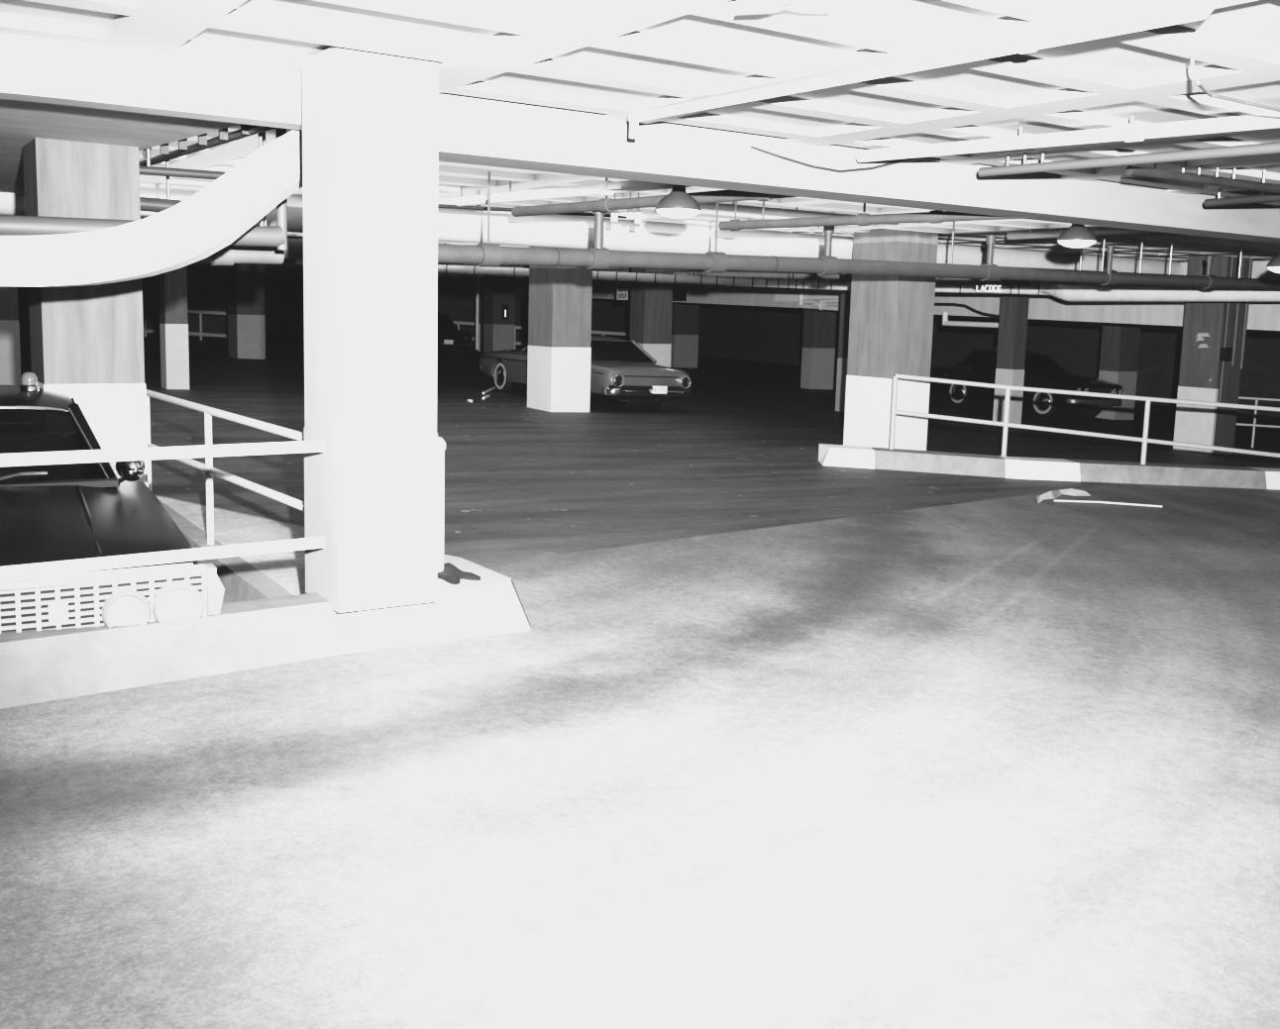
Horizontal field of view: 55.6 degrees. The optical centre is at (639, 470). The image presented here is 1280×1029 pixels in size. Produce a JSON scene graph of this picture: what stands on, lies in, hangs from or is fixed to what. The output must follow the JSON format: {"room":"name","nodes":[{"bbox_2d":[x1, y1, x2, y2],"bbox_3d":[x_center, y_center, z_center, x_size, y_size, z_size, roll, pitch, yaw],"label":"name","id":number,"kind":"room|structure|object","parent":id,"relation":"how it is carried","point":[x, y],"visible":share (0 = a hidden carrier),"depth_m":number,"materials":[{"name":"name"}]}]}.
{"room":"parking garage","nodes":[
{"label":"parking garage","id":0,"kind":"room"},
{"bbox_2d":[158,499,293,603],"bbox_3d":[-3.824,0.672,9.821,0.160,0.820,7.750,-3,9,-33],"label":"wall","id":1,"kind":"structure","parent":0,"point":[242,582],"depth_m":8.00,"materials":[{"name":"concrete"}]},
{"bbox_2d":[145,389,304,544],"bbox_3d":[-2.854,0.081,8.321,0.054,1.023,4.929,-3,9,-33],"label":"guard rail","id":2,"kind":"object","parent":1,"relation":"on","point":[208,411],"visible":0.54,"depth_m":8.56,"materials":[{"name":"white metal"}]},
{"bbox_2d":[17,266,630,347],"bbox_3d":[-17.235,-5.590,44.819,47.300,4.250,0.300,-3,9,-33],"label":"wall","id":3,"kind":"structure","parent":0,"point":[207,287],"depth_m":46.81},
{"bbox_2d":[0,327,1279,1028],"bbox_3d":[-1.816,-1.079,21.679,47.000,2.387,56.000,-3,9,-33],"label":"floor","id":4,"kind":"structure","parent":0,"point":[776,737],"depth_m":5.03,"materials":[{"name":"grey concrete"}]},
{"bbox_2d":[0,286,21,385],"bbox_3d":[-9.885,-2.561,18.751,0.358,2.769,1.308,-3,9,-33],"label":"concrete column","id":5,"kind":"structure","parent":4,"relation":"on","point":[10,350],"depth_m":18.30,"materials":[{"name":"white paint"}]},
{"bbox_2d":[158,266,189,389],"bbox_3d":[-8.220,-2.836,21.385,0.385,2.817,0.427,-3,9,-33],"label":"concrete column","id":6,"kind":"structure","parent":4,"relation":"on","point":[173,321],"depth_m":21.27,"materials":[{"name":"white paint"}]},
{"bbox_2d":[142,306,228,341],"bbox_3d":[-15.685,-4.930,40.760,3.818,1.166,0.140,2,7,0],"label":"rail","id":7,"kind":"object","parent":4,"relation":"on","point":[199,334],"visible":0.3,"depth_m":40.72,"materials":[{"name":"grey metal"}]},
{"bbox_2d":[226,263,265,359],"bbox_3d":[-10.416,-4.335,32.109,0.731,2.740,0.859,-3,9,-33],"label":"concrete column","id":8,"kind":"structure","parent":4,"relation":"on","point":[246,281],"depth_m":31.79,"materials":[{"name":"white paint"}]},
{"bbox_2d":[0,554,531,709],"bbox_3d":[-5.896,0.923,3.650,12.529,0.610,2.094,-5,10,-41],"label":"curb","id":9,"kind":"object","parent":4,"relation":"on","point":[36,667],"visible":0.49,"depth_m":5.94,"materials":[{"name":"concrete"}]},
{"bbox_2d":[0,440,324,579],"bbox_3d":[-2.462,0.313,5.590,2.057,0.836,0.060,-3,9,-33],"label":"guard rail","id":10,"kind":"object","parent":9,"relation":"on","point":[277,448],"visible":1,"depth_m":5.68,"materials":[{"name":"white metal"}]},
{"bbox_2d":[301,46,438,613],"bbox_3d":[-1.414,-0.702,6.352,0.541,2.789,0.517,-3,9,-33],"label":"concrete column","id":11,"kind":"structure","parent":9,"relation":"on","point":[370,119],"depth_m":6.14,"materials":[{"name":"white paint"}]},
{"bbox_2d":[436,436,445,571],"bbox_3d":[-1.190,0.214,7.033,0.124,0.830,0.124,-3,9,-33],"label":"post","id":12,"kind":"object","parent":9,"relation":"on","point":[441,443],"visible":0.3,"depth_m":7.00,"materials":[{"name":"white metal"}]},
{"bbox_2d":[436,562,480,584],"bbox_3d":[-1.134,0.581,7.067,0.272,0.052,0.548,-3,9,-33],"label":"rag","id":13,"kind":"object","parent":9,"relation":"on","point":[451,574],"visible":0.66,"depth_m":6.96,"materials":[{"name":"black fabric"}]},
{"bbox_2d":[436,313,472,356],"bbox_3d":[-7.530,-4.614,40.753,1.982,1.469,5.245,-3,9,-33],"label":"car","id":14,"kind":"object","parent":4,"relation":"on","point":[456,340],"visible":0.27,"depth_m":39.03,"materials":[{"name":"black paint"}]},
{"bbox_2d":[452,320,480,351],"bbox_3d":[-7.626,-5.123,45.749,3.223,1.216,0.140,2,7,0],"label":"rail","id":15,"kind":"object","parent":4,"relation":"on","point":[458,323],"visible":0.27,"depth_m":45.66,"materials":[{"name":"grey metal"}]},
{"bbox_2d":[482,386,496,394],"bbox_3d":[-3.155,-1.686,25.467,0.052,0.060,1.954,2,7,0],"label":"stick","id":16,"kind":"object","parent":4,"relation":"on","point":[493,387],"visible":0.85,"depth_m":25.24,"materials":[{"name":"white"}]},
{"bbox_2d":[483,275,515,352],"bbox_3d":[-4.749,-5.243,40.960,0.810,2.929,0.713,-3,9,-33],"label":"concrete column","id":17,"kind":"structure","parent":4,"relation":"on","point":[498,334],"depth_m":40.68,"materials":[{"name":"white paint"}]},
{"bbox_2d":[501,305,508,319],"bbox_3d":[-4.522,-5.286,40.643,0.220,0.500,0.098,-3,9,-33],"label":"wall fixture","id":18,"kind":"object","parent":17,"relation":"attached to","point":[504,308],"visible":1,"depth_m":40.61,"materials":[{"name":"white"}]},
{"bbox_2d":[527,246,592,412],"bbox_3d":[-1.447,-2.596,21.831,0.806,3.046,0.890,-3,9,-33],"label":"concrete column","id":19,"kind":"structure","parent":4,"relation":"on","point":[559,354],"depth_m":21.53,"materials":[{"name":"white paint"}]},
{"bbox_2d":[514,325,630,349],"bbox_3d":[-2.393,-4.546,43.789,4.365,1.255,0.140,2,7,0],"label":"rail","id":20,"kind":"object","parent":4,"relation":"on","point":[602,333],"visible":0.16,"depth_m":43.69,"materials":[{"name":"grey metal"}]},
{"bbox_2d":[478,334,691,407],"bbox_3d":[-1.255,-2.070,24.597,2.021,1.383,5.592,-3,9,-33],"label":"car","id":21,"kind":"object","parent":4,"relation":"on","point":[618,367],"visible":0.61,"depth_m":22.89,"materials":[{"name":"silver metal"}]},
{"bbox_2d":[611,374,624,387],"bbox_3d":[-0.403,-1.627,22.010,0.238,0.239,0.116,-3,9,-33],"label":"tail lamp","id":22,"kind":"object","parent":21,"relation":"on","point":[617,380],"depth_m":21.97,"materials":[{"name":"grey metal"}]},
{"bbox_2d":[678,376,691,388],"bbox_3d":[0.844,-1.659,22.843,0.238,0.239,0.116,-3,9,-33],"label":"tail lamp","id":23,"kind":"object","parent":21,"relation":"attached to","point":[684,381],"depth_m":22.80,"materials":[{"name":"grey metal"}]},
{"bbox_2d":[629,268,673,367],"bbox_3d":[0.246,-3.302,27.796,0.777,3.100,0.586,-3,9,-33],"label":"concrete column","id":24,"kind":"structure","parent":4,"relation":"on","point":[651,303],"depth_m":27.54,"materials":[{"name":"white paint"}]},
{"bbox_2d":[670,302,699,368],"bbox_3d":[1.519,-4.938,42.572,1.035,2.657,0.431,-3,9,-33],"label":"concrete column","id":25,"kind":"structure","parent":4,"relation":"on","point":[685,316],"depth_m":42.38,"materials":[{"name":"white paint"}]},
{"bbox_2d":[800,309,837,389],"bbox_3d":[5.026,-3.669,34.055,0.861,2.779,0.425,-3,9,-33],"label":"concrete column","id":26,"kind":"structure","parent":4,"relation":"on","point":[819,327],"depth_m":33.89,"materials":[{"name":"white paint"}]},
{"bbox_2d":[835,273,852,412],"bbox_3d":[4.486,-2.839,25.702,0.358,3.249,0.435,-3,9,-33],"label":"concrete column","id":27,"kind":"structure","parent":4,"relation":"on","point":[845,298],"depth_m":25.68,"materials":[{"name":"white paint"}]},
{"bbox_2d":[843,228,938,450],"bbox_3d":[3.569,-1.788,17.351,0.737,3.218,0.930,-3,9,-33],"label":"concrete column","id":28,"kind":"structure","parent":4,"relation":"on","point":[891,323],"depth_m":17.05,"materials":[{"name":"white paint"}]},
{"bbox_2d":[992,280,1030,424],"bbox_3d":[7.699,-2.621,25.121,0.358,3.358,0.447,-3,9,-33],"label":"concrete column","id":29,"kind":"structure","parent":4,"relation":"on","point":[1013,310],"depth_m":25.01,"materials":[{"name":"white paint"}]},
{"bbox_2d":[930,343,1123,417],"bbox_3d":[9.358,-2.270,29.943,1.871,1.678,4.979,-3,9,-30],"label":"car","id":30,"kind":"object","parent":4,"relation":"on","point":[1040,371],"visible":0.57,"depth_m":29.15,"materials":[{"name":"black paint"}]},
{"bbox_2d":[1086,387,1111,397],"bbox_3d":[10.566,-1.802,27.959,0.846,0.235,0.044,-3,9,-31],"label":"grille","id":31,"kind":"object","parent":30,"relation":"attached to","point":[1089,389],"depth_m":27.94,"materials":[{"name":"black metal"}]},
{"bbox_2d":[818,443,1279,490],"bbox_3d":[8.206,0.098,16.559,11.712,0.650,0.944,1,7,-6],"label":"curb","id":32,"kind":"object","parent":4,"relation":"on","point":[1040,469],"visible":0.9,"depth_m":15.92,"materials":[{"name":"white paint"}]},
{"bbox_2d":[1036,488,1091,504],"bbox_3d":[4.749,0.269,13.823,1.162,0.102,0.244,-5,10,-40],"label":"paper scrap","id":33,"kind":"object","parent":4,"relation":"on","point":[1052,494],"visible":1,"depth_m":14.01,"materials":[{"name":"white paper"}]},
{"bbox_2d":[889,373,1279,464],"bbox_3d":[6.811,-0.495,16.198,6.941,1.404,0.066,2,7,0],"label":"guard rail","id":34,"kind":"object","parent":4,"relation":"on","point":[894,412],"visible":0.86,"depth_m":16.15,"materials":[{"name":"grey metal"}]},
{"bbox_2d":[1054,500,1162,507],"bbox_3d":[5.300,0.370,13.785,1.250,0.064,0.105,1,7,-2],"label":"wooden lath","id":35,"kind":"object","parent":4,"relation":"on","point":[1054,500],"visible":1,"depth_m":13.78,"materials":[{"name":"white wood"}]},
{"bbox_2d":[1095,322,1141,420],"bbox_3d":[11.409,-2.611,28.905,0.739,2.800,0.524,-3,9,-33],"label":"concrete column","id":36,"kind":"structure","parent":4,"relation":"on","point":[1120,348],"depth_m":28.71,"materials":[{"name":"white paint"}]},
{"bbox_2d":[1173,255,1249,454],"bbox_3d":[10.021,-2.018,21.285,0.709,3.436,0.721,-3,9,-33],"label":"concrete column","id":37,"kind":"structure","parent":4,"relation":"on","point":[1204,327],"depth_m":21.09,"materials":[{"name":"white paint"}]},
{"bbox_2d":[1219,347,1232,361],"bbox_3d":[10.044,-1.990,20.803,0.170,0.230,0.105,-3,9,-33],"label":"switch box","id":38,"kind":"object","parent":37,"relation":"attached to","point":[1226,353],"visible":1,"depth_m":20.76,"materials":[{"name":"black metal"}]},
{"bbox_2d":[1218,256,1234,403],"bbox_3d":[10.030,-2.397,20.761,0.044,2.489,0.044,0,8,-11],"label":"conduit","id":39,"kind":"object","parent":37,"relation":"attached to","point":[1232,258],"visible":0.77,"depth_m":20.76,"materials":[{"name":"grey metal"}]},
{"bbox_2d":[1230,257,1244,365],"bbox_3d":[10.275,-2.728,20.869,0.055,1.847,0.055,0,8,-11],"label":"conduit","id":40,"kind":"object","parent":37,"relation":"attached to","point":[1242,259],"visible":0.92,"depth_m":20.88,"materials":[{"name":"grey metal"}]},
{"bbox_2d":[1239,258,1253,369],"bbox_3d":[10.497,-2.713,21.018,0.059,1.904,0.059,6,9,33],"label":"conduit","id":41,"kind":"object","parent":37,"relation":"attached to","point":[1250,263],"visible":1,"depth_m":21.02,"materials":[{"name":"grey metal"}]},
{"bbox_2d":[1236,396,1279,447],"bbox_3d":[11.879,-0.861,22.832,1.657,1.026,0.223,4,8,15],"label":"rail","id":42,"kind":"object","parent":4,"relation":"on","point":[1256,399],"visible":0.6,"depth_m":22.82,"materials":[{"name":"grey metal"}]},
{"bbox_2d":[0,0,1279,277],"bbox_3d":[-2.232,-4.110,21.519,47.430,0.055,55.900,-3,9,-33],"label":"ceiling","id":43,"kind":"structure","parent":0,"point":[614,59],"depth_m":5.98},
{"bbox_2d":[0,132,285,246],"bbox_3d":[-3.034,-1.789,7.114,1.888,0.918,0.125,-3,9,-33],"label":"pipe","id":44,"kind":"object","parent":43,"relation":"hanging from","point":[10,225],"visible":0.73,"depth_m":6.98,"materials":[{"name":"grey metal"}]},
{"bbox_2d":[275,127,287,250],"bbox_3d":[-2.254,-1.844,7.630,0.064,0.902,0.062,-3,9,-33],"label":"riser pipe","id":45,"kind":"object","parent":44,"relation":"on","point":[281,208],"visible":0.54,"depth_m":7.64,"materials":[{"name":"white metal"}]},
{"bbox_2d":[0,33,302,130],"bbox_3d":[-5.506,-2.280,7.990,8.011,0.285,2.310,7,9,36],"label":"beam","id":46,"kind":"structure","parent":43,"relation":"attached to","point":[32,69],"depth_m":5.98,"materials":[{"name":"white concrete"}]},
{"bbox_2d":[0,129,302,287],"bbox_3d":[-3.133,-1.533,6.091,3.246,1.211,0.576,-2,8,-22],"label":"band","id":47,"kind":"object","parent":43,"relation":"attached to","point":[186,233],"visible":0.87,"depth_m":6.44,"materials":[{"name":"white paint"}]},
{"bbox_2d":[139,160,183,212],"bbox_3d":[-3.354,-2.174,8.832,0.834,0.618,0.098,-3,9,-33],"label":"pipe","id":48,"kind":"object","parent":43,"relation":"hanging from","point":[148,204],"visible":0.27,"depth_m":8.75,"materials":[{"name":"silver metal"}]},
{"bbox_2d":[138,147,226,180],"bbox_3d":[-3.348,-2.202,8.226,1.083,0.404,0.058,-3,9,-33],"label":"pipe","id":49,"kind":"object","parent":43,"relation":"hanging from","point":[145,170],"visible":0.38,"depth_m":8.33,"materials":[{"name":"silver metal"}]},
{"bbox_2d":[196,131,284,266],"bbox_3d":[-2.705,-1.867,8.101,0.619,1.001,0.154,-3,9,-33],"label":"pipe","id":50,"kind":"object","parent":43,"relation":"hanging from","point":[228,256],"visible":0.55,"depth_m":8.15,"materials":[{"name":"silver metal"}]},
{"bbox_2d":[475,275,479,349],"bbox_3d":[-5.045,-5.156,37.667,0.092,2.799,0.092,0,8,-11],"label":"vertical conduit","id":51,"kind":"object","parent":43,"relation":"attached to","point":[478,276],"visible":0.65,"depth_m":37.65,"materials":[{"name":"grey metal"}]},
{"bbox_2d":[437,186,634,218],"bbox_3d":[-1.198,-2.829,12.852,2.722,0.244,0.039,-3,9,-33],"label":"pipe","id":52,"kind":"object","parent":43,"relation":"hanging from","point":[478,207],"visible":0.46,"depth_m":12.58,"materials":[{"name":"silver metal"}]},
{"bbox_2d":[437,177,692,206],"bbox_3d":[-0.906,-2.635,11.349,0.128,0.224,4.342,-5,10,-41],"label":"pipe","id":53,"kind":"object","parent":43,"relation":"hanging from","point":[607,187],"visible":0.64,"depth_m":11.10,"materials":[{"name":"silver metal"}]},
{"bbox_2d":[0,183,1181,275],"bbox_3d":[-2.939,-2.993,14.437,31.330,0.450,0.450,-3,9,-33],"label":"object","id":54,"kind":"object","parent":43,"relation":"hanging from","point":[454,225],"visible":0.48,"depth_m":16.27,"materials":[{"name":"silver metal"}]},
{"bbox_2d":[616,268,628,300],"bbox_3d":[-0.423,-4.647,29.650,0.271,0.951,0.024,2,7,0],"label":"notice sign","id":55,"kind":"object","parent":43,"relation":"hanging from","point":[622,290],"visible":0.93,"depth_m":29.68,"materials":[{"name":"white"}]},
{"bbox_2d":[606,192,645,223],"bbox_3d":[-0.149,-2.682,12.325,0.429,0.344,0.104,2,7,0],"label":"cluster","id":56,"kind":"object","parent":43,"relation":"hanging from","point":[638,215],"visible":0.58,"depth_m":12.30,"materials":[{"name":"silver metal"}]},
{"bbox_2d":[511,179,797,216],"bbox_3d":[0.040,-2.506,10.902,0.128,0.314,4.020,-5,10,-41],"label":"pipe","id":57,"kind":"object","parent":43,"relation":"hanging from","point":[605,204],"visible":0.63,"depth_m":11.04,"materials":[{"name":"silver metal"}]},
{"bbox_2d":[295,244,1049,295],"bbox_3d":[0.377,-3.829,22.755,14.283,0.744,0.373,3,8,8],"label":"pipe","id":58,"kind":"object","parent":43,"relation":"hanging from","point":[1027,289],"visible":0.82,"depth_m":22.61,"materials":[{"name":"silver metal"}]},
{"bbox_2d":[975,285,1001,292],"bbox_3d":[6.132,-3.200,21.344,0.440,0.126,0.001,2,7,0],"label":"letter sign","id":59,"kind":"object","parent":58,"relation":"attached to","point":[994,286],"visible":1,"depth_m":21.34,"materials":[{"name":"white"}]},
{"bbox_2d":[1039,281,1279,302],"bbox_3d":[9.170,-2.925,19.937,5.316,0.382,0.652,7,9,35],"label":"pipe","id":60,"kind":"object","parent":58,"relation":"attached to","point":[1070,293],"visible":0.94,"depth_m":20.17,"materials":[{"name":"grey metal"}]},
{"bbox_2d":[654,184,701,218],"bbox_3d":[0.313,-2.267,9.788,0.370,0.465,0.370,-3,9,-33],"label":"pendant lamp","id":61,"kind":"object","parent":43,"relation":"hanging from","point":[678,204],"visible":0.76,"depth_m":9.69,"materials":[{"name":"grey metal"}]},
{"bbox_2d":[700,209,853,225],"bbox_3d":[1.543,-2.996,14.183,2.542,0.111,0.043,-3,9,-33],"label":"pipe","id":62,"kind":"object","parent":43,"relation":"hanging from","point":[702,210],"visible":0.41,"depth_m":13.97,"materials":[{"name":"silver metal"}]},
{"bbox_2d":[283,171,1279,291],"bbox_3d":[2.071,-2.447,13.419,22.376,0.974,0.218,-3,9,-34],"label":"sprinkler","id":63,"kind":"object","parent":43,"relation":"hanging from","point":[488,255],"visible":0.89,"depth_m":13.06,"materials":[{"name":"silver metal"}]},
{"bbox_2d":[592,211,606,248],"bbox_3d":[-0.397,-2.348,11.746,0.130,0.489,0.130,-3,9,-33],"label":"pipe","id":64,"kind":"object","parent":63,"relation":"on","point":[598,216],"visible":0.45,"depth_m":11.71,"materials":[{"name":"white metal"}]},
{"bbox_2d":[823,225,834,256],"bbox_3d":[2.090,-2.516,13.480,0.122,0.447,0.122,-3,9,-33],"label":"pipe","id":65,"kind":"object","parent":63,"relation":"on","point":[828,231],"visible":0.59,"depth_m":13.44,"materials":[{"name":"white metal"}]},
{"bbox_2d":[985,235,996,265],"bbox_3d":[4.290,-2.669,14.865,0.116,0.406,0.116,-3,9,-33],"label":"pipe","id":66,"kind":"object","parent":63,"relation":"on","point":[991,240],"visible":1,"depth_m":14.83,"materials":[{"name":"grey metal"}]},
{"bbox_2d":[1105,245,1114,274],"bbox_3d":[6.251,-2.799,16.152,0.102,0.372,0.102,-3,9,-33],"label":"pipe","id":67,"kind":"object","parent":63,"relation":"on","point":[1110,249],"visible":1,"depth_m":16.12,"materials":[{"name":"grey metal"}]},
{"bbox_2d":[1205,255,1213,275],"bbox_3d":[8.220,-2.924,17.540,0.102,0.346,0.102,-3,9,-33],"label":"pipe","id":68,"kind":"object","parent":63,"relation":"on","point":[1209,259],"visible":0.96,"depth_m":17.50,"materials":[{"name":"grey metal"}]},
{"bbox_2d":[738,0,837,13],"bbox_3d":[0.536,-1.739,4.538,0.395,0.024,0.099,6,9,29],"label":"wire","id":69,"kind":"object","parent":43,"relation":"attached to","point":[789,2],"visible":1,"depth_m":4.51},
{"bbox_2d":[699,201,897,224],"bbox_3d":[1.841,-2.911,13.667,2.932,0.130,0.078,-3,9,-33],"label":"pipe","id":70,"kind":"object","parent":43,"relation":"hanging from","point":[707,206],"visible":0.55,"depth_m":13.37,"materials":[{"name":"silver metal"}]},
{"bbox_2d":[790,226,853,234],"bbox_3d":[2.304,-3.077,15.289,0.804,0.196,0.103,2,7,0],"label":"ceiling light","id":71,"kind":"object","parent":43,"relation":"hanging from","point":[818,230],"visible":0.76,"depth_m":15.27,"materials":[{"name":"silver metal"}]},
{"bbox_2d":[437,93,1279,243],"bbox_3d":[6.047,-2.481,12.077,19.040,0.326,0.460,-3,9,-33],"label":"ceiling beam","id":72,"kind":"structure","parent":43,"relation":"attached to","point":[471,131],"depth_m":8.56,"materials":[{"name":"white concrete"}]},
{"bbox_2d":[748,144,976,172],"bbox_3d":[1.693,-2.253,8.886,2.290,0.198,0.060,-3,9,-33],"label":"cable","id":73,"kind":"object","parent":72,"relation":"attached to","point":[752,147],"visible":0.9,"depth_m":8.69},
{"bbox_2d":[1266,254,1279,273],"bbox_3d":[6.516,-2.209,12.194,0.370,0.465,0.370,1,7,-1],"label":"pendant lamp","id":74,"kind":"object","parent":72,"relation":"hanging from","point":[1273,265],"visible":1,"depth_m":12.17,"materials":[{"name":"white metal"}]},
{"bbox_2d":[442,260,1279,331],"bbox_3d":[5.490,-4.269,30.351,0.350,1.498,48.990,-3,9,-33],"label":"far spandrel","id":75,"kind":"object","parent":43,"relation":"attached to","point":[1262,316],"visible":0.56,"depth_m":26.86,"materials":[{"name":"grey concrete"}]},
{"bbox_2d":[774,289,841,301],"bbox_3d":[4.407,-4.558,31.594,0.046,0.322,2.721,-3,9,-33],"label":"wall panel","id":76,"kind":"object","parent":75,"relation":"attached to","point":[780,294],"visible":0.57,"depth_m":31.63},
{"bbox_2d":[798,289,840,311],"bbox_3d":[4.623,-4.373,31.115,0.260,0.560,1.652,-3,9,-33],"label":"pipe","id":77,"kind":"object","parent":75,"relation":"attached to","point":[818,304],"visible":0.83,"depth_m":31.10,"materials":[{"name":"grey metal"}]},
{"bbox_2d":[934,303,999,319],"bbox_3d":[7.228,-3.607,27.361,0.069,0.335,2.398,-3,9,-33],"label":"conduit","id":78,"kind":"object","parent":75,"relation":"attached to","point":[935,304],"visible":0.78,"depth_m":27.15,"materials":[{"name":"black metal"}]},
{"bbox_2d":[942,312,998,327],"bbox_3d":[7.379,-3.360,27.047,0.163,0.329,1.667,-3,9,-33],"label":"drain pipe","id":79,"kind":"object","parent":75,"relation":"attached to","point":[945,322],"visible":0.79,"depth_m":27.11,"materials":[{"name":"white metal"}]},
{"bbox_2d":[718,201,1031,230],"bbox_3d":[2.106,-2.522,11.627,0.118,0.359,3.542,-6,10,-44],"label":"pipe","id":80,"kind":"object","parent":43,"relation":"hanging from","point":[934,216],"visible":0.79,"depth_m":11.59,"materials":[{"name":"silver metal"}]},
{"bbox_2d":[628,0,1218,138],"bbox_3d":[1.029,-1.888,5.849,0.079,0.224,3.618,-4,9,-37],"label":"ceiling pipe","id":81,"kind":"object","parent":43,"relation":"attached to","point":[1031,43],"visible":1,"depth_m":5.34,"materials":[{"name":"white metal"}]},
{"bbox_2d":[629,300,1279,334],"bbox_3d":[13.168,-4.623,35.453,0.300,1.708,48.990,-3,9,-33],"label":"farthest spandrel","id":82,"kind":"object","parent":43,"relation":"attached to","point":[711,305],"visible":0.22,"depth_m":36.78,"materials":[{"name":"grey concrete"}]},
{"bbox_2d":[855,111,1279,162],"bbox_3d":[2.918,-2.031,7.225,0.108,0.149,3.898,-6,10,-44],"label":"ceiling pipe","id":83,"kind":"object","parent":43,"relation":"hanging from","point":[1131,132],"visible":1,"depth_m":7.39,"materials":[{"name":"silver metal"}]},
{"bbox_2d":[1057,223,1097,248],"bbox_3d":[4.216,-2.376,11.676,0.370,0.465,0.370,1,7,-1],"label":"pendant lamp","id":84,"kind":"object","parent":43,"relation":"hanging from","point":[1076,236],"visible":0.75,"depth_m":11.58,"materials":[{"name":"white metal"}]},
{"bbox_2d":[1006,227,1179,239],"bbox_3d":[6.073,-2.904,14.598,0.098,0.160,3.632,-5,10,-43],"label":"pipe","id":85,"kind":"object","parent":43,"relation":"hanging from","point":[1119,232],"visible":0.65,"depth_m":15.00,"materials":[{"name":"silver metal"}]},
{"bbox_2d":[977,141,1279,177],"bbox_3d":[3.468,-2.082,7.825,0.066,0.174,2.979,-5,10,-39],"label":"ceiling pipe","id":86,"kind":"object","parent":43,"relation":"hanging from","point":[1267,148],"visible":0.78,"depth_m":8.04,"materials":[{"name":"grey metal"}]},
{"bbox_2d":[1125,160,1279,194],"bbox_3d":[4.336,-2.240,9.178,1.919,0.165,0.068,-3,9,-30],"label":"pipe","id":87,"kind":"object","parent":43,"relation":"hanging from","point":[1183,176],"visible":0.81,"depth_m":9.08,"materials":[{"name":"silver metal"}]},
{"bbox_2d":[1189,55,1279,111],"bbox_3d":[2.821,-1.837,5.724,0.980,0.193,0.088,-5,10,-40],"label":"conduit","id":88,"kind":"object","parent":43,"relation":"attached to","point":[1199,83],"visible":0.96,"depth_m":5.66,"materials":[{"name":"white metal"}]},
{"bbox_2d":[1203,188,1279,207],"bbox_3d":[5.230,-2.321,10.058,0.115,0.185,1.282,-1,8,-22],"label":"pipe","id":89,"kind":"object","parent":43,"relation":"hanging from","point":[1272,197],"visible":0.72,"depth_m":10.30,"materials":[{"name":"silver metal"}]},
{"bbox_2d":[698,306,1279,417],"bbox_3d":[17.896,-3.007,34.626,0.300,4.850,56.000,-3,9,-33],"label":"wall","id":90,"kind":"structure","parent":0,"point":[746,334],"depth_m":40.77,"materials":[{"name":"black concrete"}]},
{"bbox_3d":[-10.091,0.671,5.431,15.120,0.841,8.050,-3,9,-33],"label":"floor","id":91,"kind":"structure","parent":0,"visible":0},
{"bbox_2d":[22,137,148,487],"bbox_3d":[-3.809,-0.683,8.367,0.630,3.117,0.606,-3,9,-33],"label":"concrete column","id":92,"kind":"structure","parent":91,"relation":"on","point":[87,341],"depth_m":8.06,"materials":[{"name":"white paint"}]},
{"bbox_2d":[0,99,241,194],"bbox_3d":[-4.970,-2.409,8.878,2.395,0.210,7.280,-3,9,-33],"label":"soffit slab","id":93,"kind":"structure","parent":92,"relation":"on","point":[21,122],"depth_m":7.23,"materials":[{"name":"white concrete"}]},
{"bbox_2d":[138,123,275,166],"bbox_3d":[-3.603,-2.263,8.804,0.192,0.078,5.021,-4,9,-36],"label":"conduit","id":94,"kind":"object","parent":93,"relation":"attached to","point":[224,137],"visible":0.55,"depth_m":7.70,"materials":[{"name":"grey metal"}]},
{"bbox_2d":[0,371,224,634],"bbox_3d":[-4.044,0.190,7.469,1.895,1.648,5.067,-3,10,-30],"label":"car","id":95,"kind":"object","parent":91,"relation":"on","point":[71,511],"visible":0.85,"depth_m":5.95,"materials":[{"name":"black paint"}]},
{"bbox_2d":[0,477,118,487],"bbox_3d":[-3.288,0.081,6.870,0.610,0.037,0.100,-3,10,-30],"label":"vent","id":96,"kind":"object","parent":95,"relation":"attached to","point":[113,481],"depth_m":6.87,"materials":[{"name":"black"}]},
{"bbox_2d":[0,485,193,582],"bbox_3d":[-3.189,0.311,5.944,1.601,0.235,1.445,-3,9,-33],"label":"hood","id":97,"kind":"object","parent":95,"relation":"attached to","point":[40,524],"depth_m":6.05,"materials":[{"name":"black paint"}]},
{"bbox_2d":[0,563,224,634],"bbox_3d":[-2.849,0.671,5.463,1.892,0.396,0.278,-3,9,-33],"label":"grille","id":98,"kind":"object","parent":95,"relation":"attached to","point":[58,601],"depth_m":5.58,"materials":[{"name":"grey metal"}]},
{"bbox_2d":[114,460,145,483],"bbox_3d":[-2.937,-0.007,7.010,0.160,0.187,0.160,-3,9,-33],"label":"spotlight","id":99,"kind":"object","parent":95,"relation":"attached to","point":[133,471],"depth_m":6.96,"materials":[{"name":"silver metal"}]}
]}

